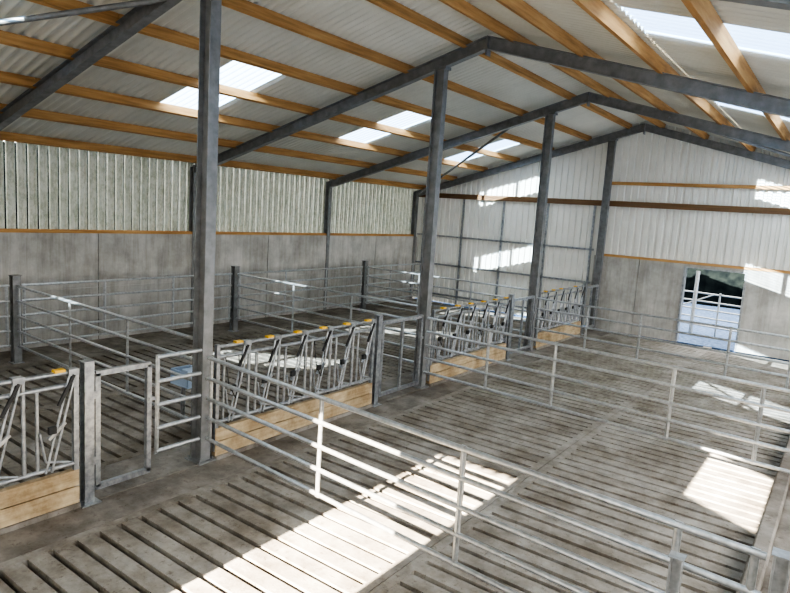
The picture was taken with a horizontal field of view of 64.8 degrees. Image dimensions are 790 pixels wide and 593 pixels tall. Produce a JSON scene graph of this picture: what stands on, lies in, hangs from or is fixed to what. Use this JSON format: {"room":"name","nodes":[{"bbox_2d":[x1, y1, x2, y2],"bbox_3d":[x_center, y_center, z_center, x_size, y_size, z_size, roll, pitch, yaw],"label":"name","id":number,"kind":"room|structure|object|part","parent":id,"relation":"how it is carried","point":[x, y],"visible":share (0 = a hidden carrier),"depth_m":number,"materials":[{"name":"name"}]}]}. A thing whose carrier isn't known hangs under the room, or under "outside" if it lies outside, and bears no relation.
{"room":"farm building","nodes":[
{"label":"farm building","id":0,"kind":"room"},
{"bbox_2d":[0,140,418,351],"bbox_3d":[-5.789,-1.100,14.245,0.220,4.321,22.360,9,10,36],"label":"wall","id":1,"kind":"structure","parent":0,"point":[371,223],"depth_m":14.65,"materials":[{"name":"concrete"}]},
{"bbox_2d":[0,298,789,592],"bbox_3d":[0.303,2.520,10.035,15.420,1.310,21.900,9,10,36],"label":"floor","id":2,"kind":"structure","parent":0,"point":[253,530],"depth_m":7.57,"materials":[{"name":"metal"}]},
{"bbox_2d":[9,274,24,363],"bbox_3d":[-6.859,0.412,11.271,0.200,1.608,0.200,9,10,36],"label":"gate post","id":3,"kind":"object","parent":2,"relation":"on","point":[14,280],"visible":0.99,"depth_m":11.23,"materials":[{"name":"metal"}]},
{"bbox_2d":[16,285,192,421],"bbox_3d":[-4.562,0.735,9.510,5.622,1.150,0.048,10,10,37],"label":"gate","id":4,"kind":"object","parent":3,"relation":"attached to","point":[19,301],"visible":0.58,"depth_m":9.32,"materials":[{"name":"grey metal"}]},
{"bbox_2d":[21,273,232,345],"bbox_3d":[-5.388,0.163,13.247,0.048,1.150,4.750,9,10,36],"label":"gate","id":5,"kind":"object","parent":3,"relation":"attached to","point":[24,329],"visible":0.96,"depth_m":12.70,"materials":[{"name":"grey metal"}]},
{"bbox_2d":[0,367,80,534],"bbox_3d":[-4.556,1.578,4.465,0.176,1.465,4.550,9,10,36],"label":"barrier","id":6,"kind":"object","parent":2,"relation":"on","point":[33,501],"visible":1,"depth_m":6.00,"materials":[{"name":"metal"}]},
{"bbox_2d":[78,358,101,508],"bbox_3d":[-3.141,1.387,6.357,0.200,1.508,0.200,9,10,36],"label":"gate post","id":7,"kind":"object","parent":2,"relation":"on","point":[87,374],"visible":0.97,"depth_m":6.33,"materials":[{"name":"metal"}]},
{"bbox_2d":[94,361,154,489],"bbox_3d":[-2.913,1.364,6.667,0.080,1.275,0.710,9,10,36],"label":"gate","id":8,"kind":"object","parent":7,"relation":"attached to","point":[148,397],"visible":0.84,"depth_m":6.68,"materials":[{"name":"metal"}]},
{"bbox_2d":[170,364,191,425],"bbox_3d":[-2.928,1.397,8.831,0.410,0.840,0.340,9,10,36],"label":"trough","id":9,"kind":"object","parent":2,"relation":"on","point":[184,384],"visible":0.48,"depth_m":8.72,"materials":[{"name":"plastic"}]},
{"bbox_2d":[184,0,221,465],"bbox_3d":[-2.220,-0.800,7.300,0.300,5.694,0.240,9,10,36],"label":"steel column","id":10,"kind":"structure","parent":2,"relation":"on","point":[210,10],"depth_m":7.26,"materials":[{"name":"grey metal"}]},
{"bbox_2d":[154,348,201,453],"bbox_3d":[-2.503,1.191,7.194,0.048,1.150,0.593,9,10,36],"label":"rails","id":11,"kind":"object","parent":10,"relation":"attached to","point":[157,427],"visible":1,"depth_m":7.08,"materials":[{"name":"grey metal"}]},
{"bbox_2d":[228,266,239,331],"bbox_3d":[-3.926,0.055,15.242,0.200,1.608,0.200,9,10,36],"label":"gate post","id":12,"kind":"object","parent":2,"relation":"on","point":[234,269],"visible":1,"depth_m":15.22,"materials":[{"name":"metal"}]},
{"bbox_2d":[236,273,417,362],"bbox_3d":[-1.630,0.378,13.482,5.622,1.150,0.048,10,10,37],"label":"gate","id":13,"kind":"object","parent":12,"relation":"attached to","point":[350,307],"visible":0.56,"depth_m":13.52,"materials":[{"name":"grey metal"}]},
{"bbox_2d":[210,318,376,460],"bbox_3d":[-1.298,1.181,8.879,0.176,1.465,3.110,9,10,36],"label":"barrier","id":14,"kind":"object","parent":2,"relation":"on","point":[358,396],"visible":0.94,"depth_m":8.64,"materials":[{"name":"metal"}]},
{"bbox_2d":[359,260,367,312],"bbox_3d":[-0.964,-0.306,19.254,0.200,1.608,0.200,9,10,36],"label":"gate post","id":15,"kind":"object","parent":2,"relation":"on","point":[364,262],"visible":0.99,"depth_m":19.22,"materials":[{"name":"metal"}]},
{"bbox_2d":[239,266,362,317],"bbox_3d":[-2.441,-0.196,17.239,0.048,1.150,4.800,9,10,36],"label":"gate","id":16,"kind":"object","parent":15,"relation":"attached to","point":[361,267],"visible":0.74,"depth_m":16.93,"materials":[{"name":"grey metal"}]},
{"bbox_2d":[368,263,420,301],"bbox_3d":[0.225,-0.520,20.849,0.048,1.150,3.800,9,10,36],"label":"gate","id":17,"kind":"object","parent":15,"relation":"attached to","point":[413,264],"visible":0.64,"depth_m":20.37,"materials":[{"name":"grey metal"}]},
{"bbox_2d":[365,266,528,332],"bbox_3d":[1.333,0.017,17.494,5.622,1.150,0.048,10,10,37],"label":"gate","id":18,"kind":"object","parent":15,"relation":"attached to","point":[368,267],"visible":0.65,"depth_m":17.53,"materials":[{"name":"grey metal"}]},
{"bbox_2d":[371,314,383,406],"bbox_3d":[-0.309,1.043,10.193,0.200,1.508,0.200,9,10,36],"label":"gate post","id":19,"kind":"object","parent":2,"relation":"on","point":[378,335],"visible":0.84,"depth_m":10.17,"materials":[{"name":"metal"}]},
{"bbox_2d":[378,314,423,396],"bbox_3d":[0.097,0.997,10.743,0.080,1.275,1.270,9,10,36],"label":"gate","id":20,"kind":"object","parent":19,"relation":"attached to","point":[420,317],"visible":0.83,"depth_m":10.75,"materials":[{"name":"metal"}]},
{"bbox_2d":[0,0,789,130],"bbox_3d":[-1.500,-0.888,6.761,15.680,6.110,0.140,9,10,36],"label":"steel portal frame","id":21,"kind":"object","parent":2,"relation":"on","point":[135,20],"visible":1,"depth_m":8.42,"materials":[{"name":"grey metal"}]},
{"bbox_3d":[-1.500,-0.888,6.761,15.680,6.110,0.140,9,10,36],"label":"portal frame","id":22,"kind":"part","parent":21,"relation":"part of","materials":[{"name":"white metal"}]},
{"bbox_2d":[411,65,450,388],"bbox_3d":[0.624,-1.146,11.152,0.300,5.694,0.240,9,10,36],"label":"steel column","id":23,"kind":"structure","parent":2,"relation":"on","point":[440,85],"depth_m":11.08,"materials":[{"name":"grey metal"}]},
{"bbox_2d":[425,297,510,386],"bbox_3d":[1.573,0.832,12.766,0.176,1.465,3.140,9,10,36],"label":"barrier","id":24,"kind":"object","parent":2,"relation":"on","point":[494,353],"visible":0.84,"depth_m":12.54,"materials":[{"name":"metal"}]},
{"bbox_2d":[189,35,789,326],"bbox_3d":[1.344,-1.234,10.612,15.680,6.110,0.140,9,10,36],"label":"steel portal frame","id":25,"kind":"object","parent":2,"relation":"on","point":[780,106],"visible":0.87,"depth_m":9.95,"materials":[{"name":"grey metal"}]},
{"bbox_2d":[505,294,514,360],"bbox_3d":[2.570,0.692,14.092,0.200,1.508,0.200,9,10,36],"label":"gate post","id":26,"kind":"object","parent":2,"relation":"on","point":[510,295],"visible":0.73,"depth_m":14.06,"materials":[{"name":"metal"}]},
{"bbox_2d":[509,295,534,353],"bbox_3d":[2.967,0.648,14.630,0.080,1.275,1.240,9,10,36],"label":"gate","id":27,"kind":"object","parent":26,"relation":"attached to","point":[532,297],"visible":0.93,"depth_m":14.69,"materials":[{"name":"metal"}]},
{"bbox_2d":[523,112,557,351],"bbox_3d":[3.467,-1.492,15.003,0.300,5.694,0.240,9,10,36],"label":"steel column","id":28,"kind":"structure","parent":2,"relation":"on","point":[549,125],"depth_m":14.94,"materials":[{"name":"grey metal"}]},
{"bbox_2d":[323,92,789,309],"bbox_3d":[4.188,-1.581,14.463,15.680,6.110,0.140,9,10,36],"label":"steel portal frame","id":29,"kind":"object","parent":2,"relation":"on","point":[588,97],"visible":0.88,"depth_m":14.41,"materials":[{"name":"grey metal"}]},
{"bbox_2d":[533,285,585,349],"bbox_3d":[4.408,0.487,16.605,0.176,1.465,3.110,9,10,36],"label":"barrier","id":30,"kind":"object","parent":2,"relation":"on","point":[549,336],"visible":0.9,"depth_m":16.50,"materials":[{"name":"metal"}]},
{"bbox_2d":[580,282,587,334],"bbox_3d":[5.396,0.348,17.919,0.200,1.508,0.200,9,10,36],"label":"gate post","id":31,"kind":"object","parent":2,"relation":"on","point":[584,283],"visible":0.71,"depth_m":17.89,"materials":[{"name":"metal"}]},
{"bbox_2d":[583,284,598,329],"bbox_3d":[5.757,0.308,18.409,0.080,1.275,1.120,9,10,36],"label":"gate","id":32,"kind":"object","parent":31,"relation":"attached to","point":[597,285],"visible":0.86,"depth_m":18.62,"materials":[{"name":"metal"}]},
{"bbox_2d":[409,123,789,298],"bbox_3d":[6.948,-1.917,18.202,15.680,6.110,0.140,9,10,36],"label":"steel portal frame","id":33,"kind":"object","parent":2,"relation":"on","point":[644,127],"visible":0.98,"depth_m":18.40,"materials":[{"name":"grey metal"}]},
{"bbox_2d":[418,121,516,193],"bbox_3d":[1.910,-3.978,18.796,0.070,1.714,7.488,2,8,-16],"label":"brace","id":34,"kind":"object","parent":33,"relation":"attached to","point":[504,131],"visible":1,"depth_m":17.61,"materials":[{"name":"grey metal"}]},
{"bbox_2d":[668,116,789,156],"bbox_3d":[9.414,-2.728,13.368,7.464,1.706,0.070,3,8,-2],"label":"brace","id":35,"kind":"object","parent":33,"relation":"attached to","point":[669,117],"visible":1,"depth_m":13.24,"materials":[{"name":"grey metal"}]},
{"bbox_2d":[589,138,617,328],"bbox_3d":[6.228,-1.828,18.742,0.300,5.694,0.240,9,10,36],"label":"steel column","id":36,"kind":"structure","parent":2,"relation":"on","point":[611,149],"depth_m":18.67,"materials":[{"name":"grey metal"}]},
{"bbox_2d":[665,550,686,592],"bbox_3d":[1.703,2.195,3.925,0.200,1.208,0.200,9,10,36],"label":"gate post","id":37,"kind":"object","parent":2,"relation":"on","point":[676,562],"visible":1,"depth_m":3.85,"materials":[{"name":"metal"}]},
{"bbox_2d":[736,435,789,592],"bbox_3d":[4.352,2.461,7.165,0.160,0.140,21.500,9,10,36],"label":"kerb","id":38,"kind":"object","parent":2,"relation":"on","point":[766,532],"visible":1,"depth_m":6.79,"materials":[{"name":"concrete"}]},
{"bbox_2d":[768,547,789,592],"bbox_3d":[2.194,2.169,3.685,0.200,1.388,0.200,9,10,36],"label":"gate post","id":39,"kind":"object","parent":2,"relation":"on","point":[780,570],"visible":1,"depth_m":3.60,"materials":[{"name":"metal"}]},
{"bbox_2d":[205,356,767,592],"bbox_3d":[-0.045,1.627,5.613,5.837,1.060,0.048,10,10,40],"label":"gate","id":40,"kind":"object","parent":39,"relation":"attached to","point":[756,554],"visible":1,"depth_m":5.09,"materials":[{"name":"grey metal"}]},
{"bbox_3d":[-4.344,-0.542,2.909,15.680,6.110,0.140,9,10,36],"label":"steel portal frame","id":41,"kind":"object","parent":2,"relation":"on","visible":0},
{"bbox_2d":[0,0,165,25],"bbox_3d":[-6.562,-2.947,7.322,7.612,1.714,0.070,3,8,-3],"label":"brace","id":42,"kind":"object","parent":41,"relation":"attached to","point":[136,3],"visible":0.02,"depth_m":7.37,"materials":[{"name":"grey metal"}]},
{"bbox_3d":[-9.732,0.761,7.379,0.200,1.608,0.200,9,10,36],"label":"gate post","id":43,"kind":"object","parent":2,"relation":"on","visible":0},
{"bbox_2d":[0,284,10,347],"bbox_3d":[-8.291,0.516,9.315,0.048,1.150,4.650,9,10,36],"label":"gate","id":44,"kind":"object","parent":43,"relation":"attached to","point":[6,301],"visible":1,"depth_m":11.12,"materials":[{"name":"grey metal"}]},
{"bbox_2d":[0,0,789,185],"bbox_3d":[0.712,-3.243,9.278,15.900,2.315,22.500,9,10,36],"label":"ceiling","id":45,"kind":"structure","parent":0,"point":[366,24],"depth_m":10.38,"materials":[{"name":"white metal"}]},
{"bbox_2d":[0,131,425,189],"bbox_3d":[-5.414,-3.145,13.743,0.113,0.165,22.092,9,10,36],"label":"purlin","id":46,"kind":"structure","parent":45,"relation":"attached to","point":[4,136],"depth_m":13.89,"materials":[{"name":"brown wood"}]},
{"bbox_2d":[0,103,456,180],"bbox_3d":[-4.388,-3.324,12.969,0.113,0.165,22.092,9,10,36],"label":"purlin","id":47,"kind":"structure","parent":45,"relation":"attached to","point":[32,113],"depth_m":12.70,"materials":[{"name":"brown wood"}]},
{"bbox_2d":[0,71,487,171],"bbox_3d":[-3.427,-3.492,12.244,0.113,0.165,22.092,9,10,36],"label":"purlin","id":48,"kind":"structure","parent":45,"relation":"attached to","point":[5,77],"depth_m":11.49,"materials":[{"name":"brown wood"}]},
{"bbox_2d":[0,30,519,161],"bbox_3d":[-2.483,-3.657,11.532,0.113,0.165,22.092,9,10,36],"label":"purlin","id":49,"kind":"structure","parent":45,"relation":"attached to","point":[6,38],"depth_m":10.27,"materials":[{"name":"brown wood"}]},
{"bbox_2d":[26,0,553,149],"bbox_3d":[-1.538,-3.822,10.820,0.113,0.165,22.092,9,10,36],"label":"purlin","id":50,"kind":"structure","parent":45,"relation":"attached to","point":[108,17],"depth_m":9.95,"materials":[{"name":"brown wood"}]},
{"bbox_2d":[222,0,591,140],"bbox_3d":[-0.586,-3.988,10.102,0.113,0.165,22.092,9,10,36],"label":"purlin","id":51,"kind":"structure","parent":45,"relation":"attached to","point":[246,7],"depth_m":9.94,"materials":[{"name":"brown wood"}]},
{"bbox_2d":[366,0,632,128],"bbox_3d":[0.375,-4.156,9.377,0.113,0.165,22.092,9,10,36],"label":"purlin","id":52,"kind":"structure","parent":45,"relation":"attached to","point":[392,6],"depth_m":10.94,"materials":[{"name":"brown wood"}]},
{"bbox_2d":[439,0,665,127],"bbox_3d":[1.098,-4.036,8.854,0.113,0.165,22.092,9,10,36],"label":"purlin","id":53,"kind":"structure","parent":45,"relation":"attached to","point":[465,8],"depth_m":9.76,"materials":[{"name":"brown wood"}]},
{"bbox_2d":[496,0,709,139],"bbox_3d":[2.016,-3.557,8.220,0.113,0.165,22.092,9,10,36],"label":"purlin","id":54,"kind":"structure","parent":45,"relation":"attached to","point":[521,8],"depth_m":8.69,"materials":[{"name":"brown wood"}]},
{"bbox_2d":[572,0,755,151],"bbox_3d":[2.926,-3.081,7.590,0.113,0.165,22.092,9,10,36],"label":"purlin","id":55,"kind":"structure","parent":45,"relation":"attached to","point":[596,9],"depth_m":7.53,"materials":[{"name":"brown wood"}]},
{"bbox_2d":[681,0,789,140],"bbox_3d":[3.829,-2.609,6.966,0.113,0.165,22.092,9,10,36],"label":"purlin","id":56,"kind":"structure","parent":45,"relation":"attached to","point":[703,12],"depth_m":6.32,"materials":[{"name":"brown wood"}]},
{"bbox_2d":[413,120,789,359],"bbox_3d":[7.086,-1.998,18.374,15.620,6.240,0.230,9,10,36],"label":"wall","id":57,"kind":"structure","parent":0,"point":[675,204],"depth_m":18.38,"materials":[{"name":"metal"}]},
{"bbox_2d":[674,266,747,351],"bbox_3d":[8.786,0.311,17.345,1.580,2.180,0.240,9,10,36],"label":"door frame","id":58,"kind":"structure","parent":57,"relation":"attached to","point":[685,267],"depth_m":17.46,"materials":[{"name":"metal"}]},
{"bbox_3d":[5.534,1.918,7.091,0.200,1.388,0.200,9,10,36],"label":"gate post","id":59,"kind":"object","parent":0,"visible":0},
{"bbox_2d":[423,317,789,473],"bbox_3d":[3.026,1.331,9.214,6.508,1.060,0.048,10,10,40],"label":"gate","id":60,"kind":"object","parent":59,"relation":"attached to","point":[761,405],"visible":1,"depth_m":8.93,"materials":[{"name":"grey metal"}]},
{"bbox_3d":[8.378,1.571,10.943,0.200,1.388,0.200,9,10,36],"label":"gate post","id":61,"kind":"object","parent":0,"visible":0},
{"bbox_2d":[534,297,789,388],"bbox_3d":[5.870,0.985,13.065,6.508,1.060,0.048,10,10,40],"label":"gate","id":62,"kind":"object","parent":61,"relation":"attached to","point":[587,316],"visible":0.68,"depth_m":13.14,"materials":[{"name":"grey metal"}]},
{"label":"outside","id":63,"kind":"structure","parent":0,"visible":0},
{"bbox_2d":[415,298,788,361],"bbox_3d":[8.668,2.239,12.496,120.000,0.280,150.000,9,10,36],"label":"ground","id":64,"kind":"structure","parent":63,"point":[715,344],"depth_m":20.67,"materials":[{"name":"concrete"}]},
{"bbox_2d":[3,141,278,230],"bbox_3d":[-7.373,-2.836,20.145,3.657,5.732,40.000,9,10,36],"label":"hedge","id":65,"kind":"object","parent":64,"relation":"on","point":[3,141],"visible":0.02,"depth_m":16.49,"materials":[{"name":"green plant"}]},
{"bbox_2d":[681,271,741,336],"bbox_3d":[9.656,0.276,18.925,0.118,1.970,4.135,-3,11,-42],"label":"gate","id":66,"kind":"object","parent":64,"relation":"on","point":[695,292],"visible":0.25,"depth_m":19.15,"materials":[{"name":"grey metal"}]},
{"bbox_2d":[683,268,744,309],"bbox_3d":[18.735,-3.022,29.508,85.000,6.934,10.473,9,10,36],"label":"hedge","id":67,"kind":"object","parent":64,"relation":"on","point":[710,281],"visible":0.02,"depth_m":27.04,"materials":[{"name":"green plant"}]}
]}

